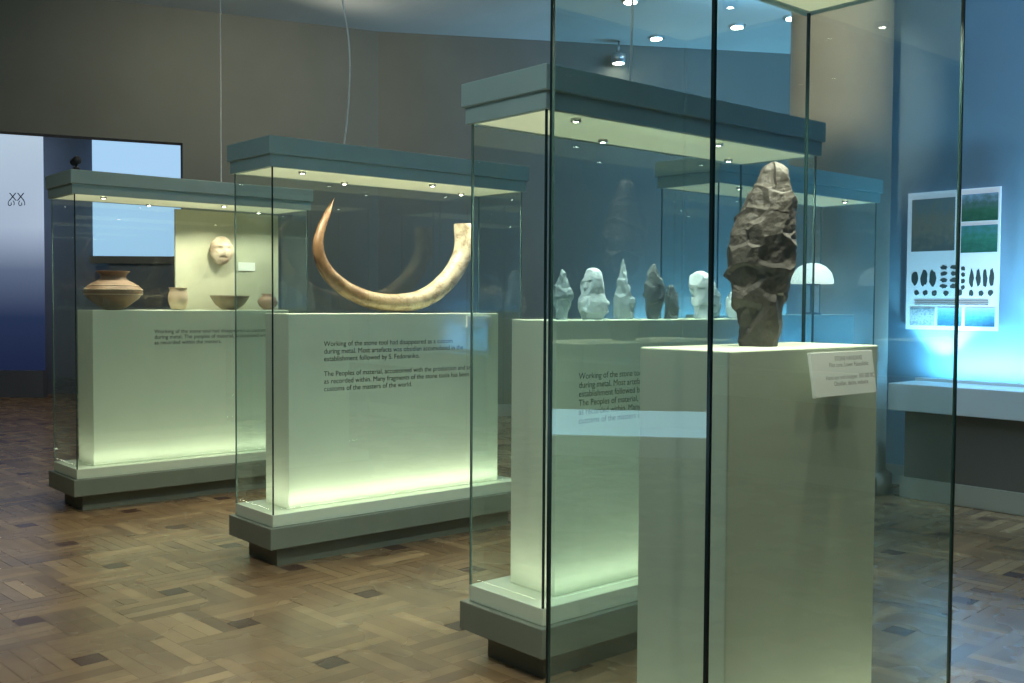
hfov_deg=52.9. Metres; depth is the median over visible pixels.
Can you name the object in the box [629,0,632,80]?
hanging cable
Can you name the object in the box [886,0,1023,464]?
wall
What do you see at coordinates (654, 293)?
tool
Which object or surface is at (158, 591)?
floor
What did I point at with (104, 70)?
wall
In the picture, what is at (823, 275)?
table lamp
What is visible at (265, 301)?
clay jar
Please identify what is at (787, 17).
recessed light
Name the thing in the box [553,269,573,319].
figurine
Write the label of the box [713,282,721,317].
figurine
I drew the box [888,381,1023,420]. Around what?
countertop
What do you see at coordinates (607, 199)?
wall
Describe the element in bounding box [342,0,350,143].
hanging cable
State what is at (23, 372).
display panel
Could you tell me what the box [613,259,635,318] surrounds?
tool
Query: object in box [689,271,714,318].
figurine
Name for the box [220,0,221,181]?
hanging cable
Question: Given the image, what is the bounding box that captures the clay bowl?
[210,295,248,309]
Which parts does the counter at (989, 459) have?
counter skirting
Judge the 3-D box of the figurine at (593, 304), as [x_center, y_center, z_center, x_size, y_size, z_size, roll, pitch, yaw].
[0.306,-0.178,3.844,0.127,0.195,0.074,0,2,-20]
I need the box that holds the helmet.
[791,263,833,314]
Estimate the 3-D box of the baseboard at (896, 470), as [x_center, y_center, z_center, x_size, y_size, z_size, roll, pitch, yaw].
[5.718,1.111,4.149,0.013,0.140,9.609,-2,3,-41]
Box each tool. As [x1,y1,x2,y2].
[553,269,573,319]
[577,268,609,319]
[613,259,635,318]
[643,264,665,318]
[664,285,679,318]
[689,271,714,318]
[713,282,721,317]
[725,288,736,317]
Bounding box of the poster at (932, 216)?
[906,186,1001,330]
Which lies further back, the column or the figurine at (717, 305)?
the column
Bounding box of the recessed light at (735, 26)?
[728,23,745,29]
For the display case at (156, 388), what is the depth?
6.80 m
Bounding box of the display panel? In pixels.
[0,134,47,397]
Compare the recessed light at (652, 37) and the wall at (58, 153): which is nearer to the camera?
the recessed light at (652, 37)
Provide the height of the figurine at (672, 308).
0.140 m
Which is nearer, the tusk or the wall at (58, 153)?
the tusk
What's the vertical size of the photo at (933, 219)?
0.369 m
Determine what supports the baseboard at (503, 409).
attached to the wall at (607, 199)
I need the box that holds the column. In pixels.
[786,0,894,496]
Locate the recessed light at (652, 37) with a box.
[648,35,664,40]
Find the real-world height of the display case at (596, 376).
2.090 m
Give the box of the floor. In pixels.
[0,394,1023,682]
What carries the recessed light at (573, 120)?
on the display case at (596, 376)
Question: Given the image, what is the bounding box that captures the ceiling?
[113,0,790,53]
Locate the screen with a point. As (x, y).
(136, 239)
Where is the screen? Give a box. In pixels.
[89,140,180,309]
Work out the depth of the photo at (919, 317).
7.15 m
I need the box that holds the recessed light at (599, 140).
[598,139,607,142]
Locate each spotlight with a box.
[70,156,80,169]
[612,41,625,64]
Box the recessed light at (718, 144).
[716,142,722,146]
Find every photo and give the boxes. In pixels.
[910,308,994,326]
[911,197,955,251]
[961,192,998,252]
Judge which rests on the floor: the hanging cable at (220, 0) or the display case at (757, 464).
the display case at (757, 464)
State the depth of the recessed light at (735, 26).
11.04 m
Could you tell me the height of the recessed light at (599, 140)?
0.012 m
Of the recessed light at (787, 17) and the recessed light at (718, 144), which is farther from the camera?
the recessed light at (787, 17)
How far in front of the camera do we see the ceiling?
10.82 m
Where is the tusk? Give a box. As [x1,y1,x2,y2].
[313,198,470,311]
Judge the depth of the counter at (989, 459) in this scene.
6.64 m
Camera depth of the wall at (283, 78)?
11.11 m
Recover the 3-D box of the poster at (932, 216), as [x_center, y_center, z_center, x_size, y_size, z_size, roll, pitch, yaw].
[3.053,-0.564,7.149,0.018,0.970,0.654,-2,3,-41]
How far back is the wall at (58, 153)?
14.17 m
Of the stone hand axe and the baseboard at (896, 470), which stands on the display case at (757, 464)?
the stone hand axe
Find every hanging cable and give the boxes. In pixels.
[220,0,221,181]
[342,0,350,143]
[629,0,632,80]
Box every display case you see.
[45,169,312,509]
[227,135,528,565]
[460,63,825,678]
[546,0,965,682]
[655,158,882,493]
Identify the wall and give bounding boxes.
[0,0,182,144]
[43,137,108,393]
[180,9,378,312]
[378,32,790,403]
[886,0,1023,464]
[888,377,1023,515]
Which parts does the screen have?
screen frame, screen leg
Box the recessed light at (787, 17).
[783,14,790,20]
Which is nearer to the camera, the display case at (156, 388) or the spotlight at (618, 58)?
the display case at (156, 388)
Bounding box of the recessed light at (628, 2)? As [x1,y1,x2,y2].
[621,0,639,4]
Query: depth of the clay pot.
6.52 m
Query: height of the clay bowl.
0.100 m
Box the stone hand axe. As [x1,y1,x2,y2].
[723,161,797,346]
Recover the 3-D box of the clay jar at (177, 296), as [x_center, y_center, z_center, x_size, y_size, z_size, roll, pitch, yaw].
[-2.239,-0.287,6.906,0.132,0.150,0.132,0,2,0]
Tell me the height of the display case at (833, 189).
2.090 m
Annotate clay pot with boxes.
[83,270,142,309]
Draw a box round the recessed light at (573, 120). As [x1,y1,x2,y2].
[571,118,580,122]
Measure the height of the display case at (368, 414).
2.090 m
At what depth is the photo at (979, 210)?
6.99 m
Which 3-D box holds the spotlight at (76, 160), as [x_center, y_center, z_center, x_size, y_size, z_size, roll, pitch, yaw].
[-2.666,-1.087,6.283,0.070,0.090,0.052,1,2,21]
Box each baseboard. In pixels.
[498,404,511,415]
[885,463,903,483]
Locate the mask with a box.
[209,236,233,264]
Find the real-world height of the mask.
0.202 m
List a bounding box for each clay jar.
[168,287,187,309]
[257,294,278,309]

